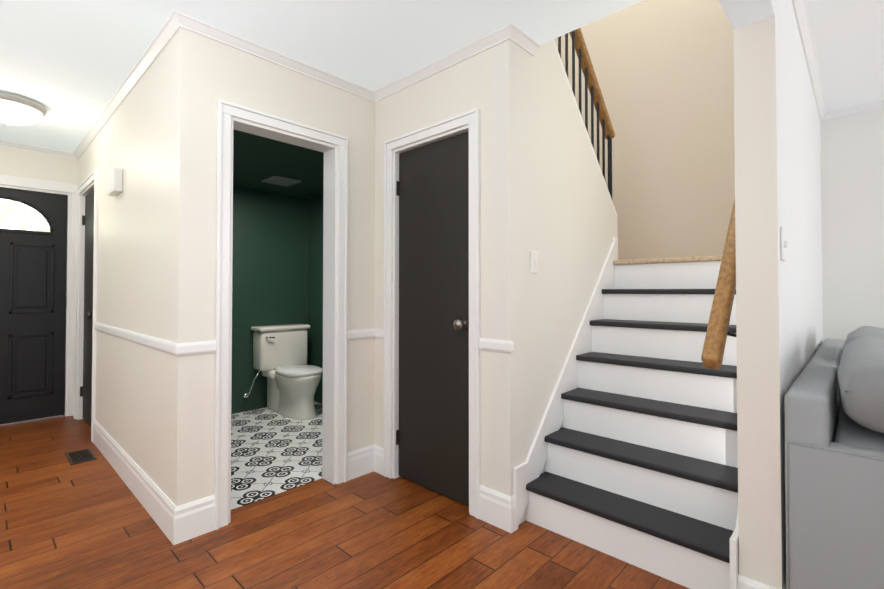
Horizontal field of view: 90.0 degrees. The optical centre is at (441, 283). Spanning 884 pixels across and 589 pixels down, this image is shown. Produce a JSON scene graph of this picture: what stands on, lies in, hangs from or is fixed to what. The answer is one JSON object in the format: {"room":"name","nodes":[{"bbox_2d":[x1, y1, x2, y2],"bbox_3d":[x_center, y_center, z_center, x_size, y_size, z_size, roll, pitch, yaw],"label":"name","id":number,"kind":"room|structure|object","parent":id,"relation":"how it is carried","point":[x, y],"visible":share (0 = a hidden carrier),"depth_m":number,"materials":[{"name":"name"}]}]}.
{"room":"home hallway","nodes":[
{"label":"home hallway","id":0,"kind":"room"},
{"bbox_2d":[0,147,70,192],"bbox_3d":[-3.824,-1.036,3.854,0.150,0.370,0.895,-1,-1,43],"label":"wall","id":1,"kind":"structure","parent":0,"point":[28,164],"depth_m":3.94,"materials":[{"name":"beige paint"}]},
{"bbox_2d":[0,187,67,424],"bbox_3d":[-3.774,0.187,3.802,0.117,2.038,0.871,-1,-1,43],"label":"front door","id":2,"kind":"structure","parent":1,"relation":"in","point":[33,252],"depth_m":3.94,"materials":[{"name":"black wood"}]},
{"bbox_2d":[0,140,71,158],"bbox_3d":[-4.169,-1.206,3.354,0.040,0.046,2.070,-1,-1,43],"label":"crown molding","id":3,"kind":"structure","parent":1,"relation":"attached to","point":[5,144],"depth_m":3.93,"materials":[{"name":"white wood"}]},
{"bbox_2d":[0,175,77,415],"bbox_3d":[-3.822,0.142,3.822,0.171,2.152,1.002,-1,-1,43],"label":"door frame","id":4,"kind":"structure","parent":1,"relation":"attached to","point":[21,183],"depth_m":4.10,"materials":[{"name":"white wood"}]},
{"bbox_2d":[68,159,77,387],"bbox_3d":[-3.466,0.004,4.215,0.150,2.440,0.145,-1,-1,43],"label":"wall","id":5,"kind":"structure","parent":0,"point":[74,167],"depth_m":4.14,"materials":[{"name":"beige paint"}]},
{"bbox_2d":[77,27,203,505],"bbox_3d":[-2.292,-0.013,3.135,3.040,2.440,0.100,-1,-1,43],"label":"wall","id":6,"kind":"structure","parent":0,"point":[149,275],"depth_m":2.31,"materials":[{"name":"beige paint"}]},
{"bbox_2d":[73,169,97,441],"bbox_3d":[-2.976,0.166,3.763,0.904,2.102,0.123,-1,-1,43],"label":"door frame","id":7,"kind":"structure","parent":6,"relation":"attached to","point":[90,181],"depth_m":3.99,"materials":[{"name":"white wood"}]},
{"bbox_2d":[80,189,93,426],"bbox_3d":[-2.997,0.201,3.746,0.748,2.008,0.107,-1,-1,43],"label":"closet door","id":8,"kind":"structure","parent":7,"relation":"attached to","point":[86,387],"depth_m":3.85,"materials":[{"name":"black wood"}]},
{"bbox_2d":[107,167,122,195],"bbox_3d":[-2.163,-0.671,2.919,0.220,0.150,0.050,-1,-1,43],"label":"door chime","id":9,"kind":"object","parent":6,"relation":"attached to","point":[114,181],"visible":1,"depth_m":2.85,"materials":[{"name":"plastic"}]},
{"bbox_2d":[72,10,187,159],"bbox_3d":[-2.326,-1.210,3.089,3.080,0.046,0.040,-1,-1,43],"label":"crown molding","id":10,"kind":"structure","parent":6,"relation":"attached to","point":[176,21],"depth_m":2.58,"materials":[{"name":"white wood"}]},
{"bbox_2d":[93,420,214,544],"bbox_3d":[-1.892,1.119,2.771,2.014,0.165,0.179,-1,-1,43],"label":"baseboard","id":11,"kind":"structure","parent":6,"relation":"attached to","point":[182,523],"depth_m":2.18,"materials":[{"name":"white wood"}]},
{"bbox_2d":[95,322,215,356],"bbox_3d":[-1.892,0.317,2.785,2.011,0.060,0.176,-1,-1,43],"label":"chair rail","id":12,"kind":"object","parent":6,"relation":"attached to","point":[184,349],"visible":1,"depth_m":2.19,"materials":[{"name":"white wood"}]},
{"bbox_2d":[200,36,230,498],"bbox_3d":[-1.159,-0.027,2.216,0.130,2.440,0.125,-1,-1,43],"label":"wall","id":13,"kind":"structure","parent":0,"point":[217,68],"depth_m":2.15,"materials":[{"name":"beige paint"}]},
{"bbox_2d":[231,186,308,413],"bbox_3d":[-2.017,0.004,4.182,0.100,2.440,1.800,-1,-1,43],"label":"wall","id":14,"kind":"structure","parent":0,"point":[270,260],"depth_m":4.36,"materials":[{"name":"green paint"}]},
{"bbox_2d":[233,129,323,197],"bbox_3d":[-1.340,-0.977,3.487,1.860,0.080,1.700,-1,-1,43],"label":"ceiling","id":15,"kind":"structure","parent":0,"point":[257,159],"depth_m":3.50,"materials":[{"name":"green paint"}]},
{"bbox_2d":[261,175,301,186],"bbox_3d":[-1.445,-0.920,3.972,0.260,0.018,0.260,-1,-1,43],"label":"ceiling vent","id":16,"kind":"object","parent":15,"relation":"in","point":[281,181],"visible":0.96,"depth_m":3.94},
{"bbox_2d":[230,47,374,483],"bbox_3d":[-0.725,-0.020,2.674,0.130,2.440,1.135,-1,-1,43],"label":"wall","id":17,"kind":"structure","parent":0,"point":[356,120],"depth_m":2.76,"materials":[{"name":"beige paint"}]},
{"bbox_2d":[180,13,371,100],"bbox_3d":[-0.817,-1.220,2.473,0.040,0.046,1.140,-1,-1,43],"label":"crown molding","id":18,"kind":"structure","parent":17,"relation":"attached to","point":[194,25],"depth_m":2.36,"materials":[{"name":"white wood"}]},
{"bbox_2d":[214,99,347,529],"bbox_3d":[-0.891,0.146,2.480,0.153,2.102,0.754,-1,-1,43],"label":"door frame","id":19,"kind":"structure","parent":17,"relation":"attached to","point":[335,275],"depth_m":2.58,"materials":[{"name":"white wood"}]},
{"bbox_2d":[347,444,383,480],"bbox_3d":[-0.471,1.119,2.740,0.123,0.165,0.223,-1,-1,43],"label":"baseboard","id":20,"kind":"structure","parent":17,"relation":"attached to","point":[365,460],"depth_m":2.79,"materials":[{"name":"white wood"}]},
{"bbox_2d":[347,328,383,339],"bbox_3d":[-0.471,0.317,2.753,0.123,0.060,0.223,-1,-1,43],"label":"chair rail","id":21,"kind":"object","parent":17,"relation":"attached to","point":[364,333],"visible":0.79,"depth_m":2.80,"materials":[{"name":"white wood"}]},
{"bbox_2d":[308,195,322,403],"bbox_3d":[-0.721,0.003,4.126,1.860,2.440,0.100,-1,-1,43],"label":"wall","id":22,"kind":"structure","parent":0,"point":[315,298],"depth_m":4.62,"materials":[{"name":"paint"}]},
{"bbox_2d":[0,0,641,152],"bbox_3d":[-2.460,-1.396,1.649,5.170,0.280,5.040,-1,-1,43],"label":"ceiling","id":23,"kind":"structure","parent":0,"point":[69,65],"depth_m":2.21,"materials":[{"name":"white paint"}]},
{"bbox_2d":[0,90,46,125],"bbox_3d":[-2.924,-1.151,2.980,0.390,0.166,0.390,-1,-1,43],"label":"ceiling light","id":24,"kind":"object","parent":23,"relation":"attached to","point":[17,110],"visible":1,"depth_m":2.93,"materials":[{"name":"white glass"}]},
{"bbox_2d":[0,415,688,588],"bbox_3d":[-0.330,1.227,1.181,8.850,0.100,7.350,-1,-1,43],"label":"floor","id":25,"kind":"structure","parent":0,"point":[64,524],"depth_m":2.04,"materials":[{"name":"brown wood"}]},
{"bbox_2d":[65,448,96,464],"bbox_3d":[-2.525,1.202,3.088,0.300,0.009,0.140,-1,-1,43],"label":"floor vent","id":26,"kind":"object","parent":25,"relation":"in","point":[79,456],"visible":1,"depth_m":3.07,"materials":[{"name":"black metal"}]},
{"bbox_2d":[231,401,322,509],"bbox_3d":[-1.340,1.211,3.453,1.860,0.004,1.700,-1,-1,43],"label":"floor","id":27,"kind":"structure","parent":25,"relation":"on","point":[273,453],"depth_m":3.14,"materials":[{"name":"white tile"}]},
{"bbox_2d":[243,324,322,419],"bbox_3d":[-1.435,0.817,4.179,0.722,0.815,0.585,-1,-1,43],"label":"toilet","id":28,"kind":"object","parent":27,"relation":"on","point":[280,355],"visible":0.98,"depth_m":4.17,"materials":[{"name":"ceramic"}]},
{"bbox_2d":[513,237,738,588],"bbox_3d":[1.070,-0.062,3.036,1.976,2.535,2.258,-1,-1,43],"label":"stairs","id":29,"kind":"structure","parent":25,"relation":"on","point":[636,453],"depth_m":2.18,"materials":[{"name":"white wood"}]},
{"bbox_2d":[784,326,883,588],"bbox_3d":[2.257,0.700,1.955,0.950,0.978,2.302,-1,-1,43],"label":"sofa","id":30,"kind":"object","parent":25,"relation":"on","point":[834,448],"visible":1,"depth_m":1.39,"materials":[{"name":"grey fabric"}]},
{"bbox_2d":[838,337,883,433],"bbox_3d":[1.708,0.358,1.489,0.565,0.309,0.805,-1,-1,43],"label":"cushion","id":31,"kind":"object","parent":30,"relation":"on","point":[861,365],"depth_m":1.38,"materials":[{"name":"grey fabric"}]},
{"bbox_2d":[374,47,493,489],"bbox_3d":[-0.056,-0.021,2.588,0.960,2.440,0.100,-1,-1,43],"label":"wall","id":32,"kind":"structure","parent":0,"point":[482,81],"depth_m":2.39,"materials":[{"name":"beige paint"}]},
{"bbox_2d":[384,108,479,518],"bbox_3d":[-0.050,0.147,2.563,0.754,2.102,0.123,-1,-1,43],"label":"trim","id":33,"kind":"structure","parent":32,"relation":"attached to","point":[467,121],"depth_m":2.59,"materials":[{"name":"white wood"}]},
{"bbox_2d":[396,131,468,505],"bbox_3d":[-0.071,0.182,2.546,0.598,2.008,0.107,-1,-1,43],"label":"closet door","id":34,"kind":"structure","parent":32,"relation":"in","point":[432,193],"depth_m":2.54,"materials":[{"name":"black wood"}]},
{"bbox_2d":[372,23,523,101],"bbox_3d":[-0.025,-1.220,2.501,1.050,0.046,0.070,-1,-1,43],"label":"crown molding","id":35,"kind":"structure","parent":32,"relation":"attached to","point":[511,32],"depth_m":2.39,"materials":[{"name":"white wood"}]},
{"bbox_2d":[479,338,513,353],"bbox_3d":[0.269,0.308,2.206,0.196,0.060,0.026,-1,-1,43],"label":"chair rail","id":36,"kind":"object","parent":32,"relation":"attached to","point":[501,346],"visible":0.98,"depth_m":2.19,"materials":[{"name":"white wood"}]},
{"bbox_2d":[479,485,517,532],"bbox_3d":[0.280,1.111,2.203,0.199,0.165,0.061,-1,-1,43],"label":"baseboard","id":37,"kind":"structure","parent":32,"relation":"attached to","point":[497,509],"depth_m":2.17,"materials":[{"name":"white wood"}]},
{"bbox_2d":[493,40,617,524],"bbox_3d":[0.748,-0.185,2.669,0.100,2.770,1.320,-1,-1,43],"label":"wall","id":38,"kind":"structure","parent":0,"point":[553,206],"depth_m":2.33,"materials":[{"name":"beige paint"}]},
{"bbox_2d":[530,251,538,273],"bbox_3d":[0.486,-0.113,2.307,0.015,0.115,0.075,-1,-1,43],"label":"light switch","id":39,"kind":"object","parent":38,"relation":"attached to","point":[534,267],"visible":1,"depth_m":2.30,"materials":[{"name":"plastic"}]},
{"bbox_2d":[552,28,617,216],"bbox_3d":[0.824,-1.326,2.767,0.102,1.734,1.149,-1,-1,43],"label":"railing","id":40,"kind":"object","parent":38,"relation":"on","point":[579,47],"visible":0.48,"depth_m":2.91,"materials":[{"name":"black metal"}]},
{"bbox_2d":[554,0,820,259],"bbox_3d":[1.878,-1.280,3.916,2.230,5.000,0.100,-1,-1,43],"label":"wall","id":41,"kind":"structure","parent":0,"point":[664,71],"depth_m":3.80,"materials":[{"name":"beige paint"}]},
{"bbox_2d":[719,0,774,29],"bbox_3d":[-0.594,-1.111,-0.233,0.120,0.350,4.880,-1,-1,43],"label":"ceiling","id":42,"kind":"structure","parent":0,"point":[740,13],"depth_m":1.47,"materials":[{"name":"white paint"}]},
{"bbox_2d":[733,0,822,588],"bbox_3d":[1.898,-1.304,2.403,0.120,5.000,2.370,-1,-1,43],"label":"wall","id":43,"kind":"structure","parent":0,"point":[779,301],"depth_m":1.54,"materials":[{"name":"white paint"}]},
{"bbox_2d":[701,199,736,368],"bbox_3d":[1.420,-0.338,2.054,0.115,1.321,1.226,-1,-1,43],"label":"oak handrail","id":44,"kind":"object","parent":43,"relation":"attached to","point":[717,332],"visible":0.46,"depth_m":1.74,"materials":[{"name":"brown wood"}]},
{"bbox_2d":[738,574,785,588],"bbox_3d":[1.893,1.113,2.360,0.152,0.165,2.386,-1,-1,43],"label":"baseboard","id":45,"kind":"structure","parent":43,"relation":"attached to","point":[745,582],"depth_m":1.52,"materials":[{"name":"white wood"}]},
{"bbox_2d":[780,227,786,260],"bbox_3d":[1.200,-0.140,1.548,0.015,0.115,0.075,-1,-1,43],"label":"light switch","id":46,"kind":"object","parent":43,"relation":"attached to","point":[783,241],"visible":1,"depth_m":1.53,"materials":[{"name":"plastic"}]},
{"bbox_2d":[792,0,828,120],"bbox_3d":[0.313,-1.249,0.612,0.040,0.046,7.150,-1,-1,43],"label":"crown molding","id":47,"kind":"structure","parent":43,"relation":"attached to","point":[800,8],"depth_m":2.33,"materials":[{"name":"white wood"}]},
{"bbox_2d":[806,0,883,111],"bbox_3d":[1.591,-1.431,-0.596,3.560,0.280,7.350,-1,-1,43],"label":"ceiling","id":48,"kind":"structure","parent":0,"point":[848,36],"depth_m":2.35,"materials":[{"name":"white paint"}]},
{"bbox_2d":[820,109,883,341],"bbox_3d":[4.083,-0.030,2.015,3.560,2.440,0.100,-1,-1,43],"label":"wall","id":49,"kind":"structure","parent":0,"point":[852,178],"depth_m":3.10,"materials":[{"name":"white paint"}]},
{"bbox_2d":[831,100,883,118],"bbox_3d":[4.024,-1.228,1.993,3.390,0.046,0.040,-1,-1,43],"label":"crown molding","id":50,"kind":"structure","parent":49,"relation":"attached to","point":[877,105],"depth_m":3.07,"materials":[{"name":"white wood"}]}
]}

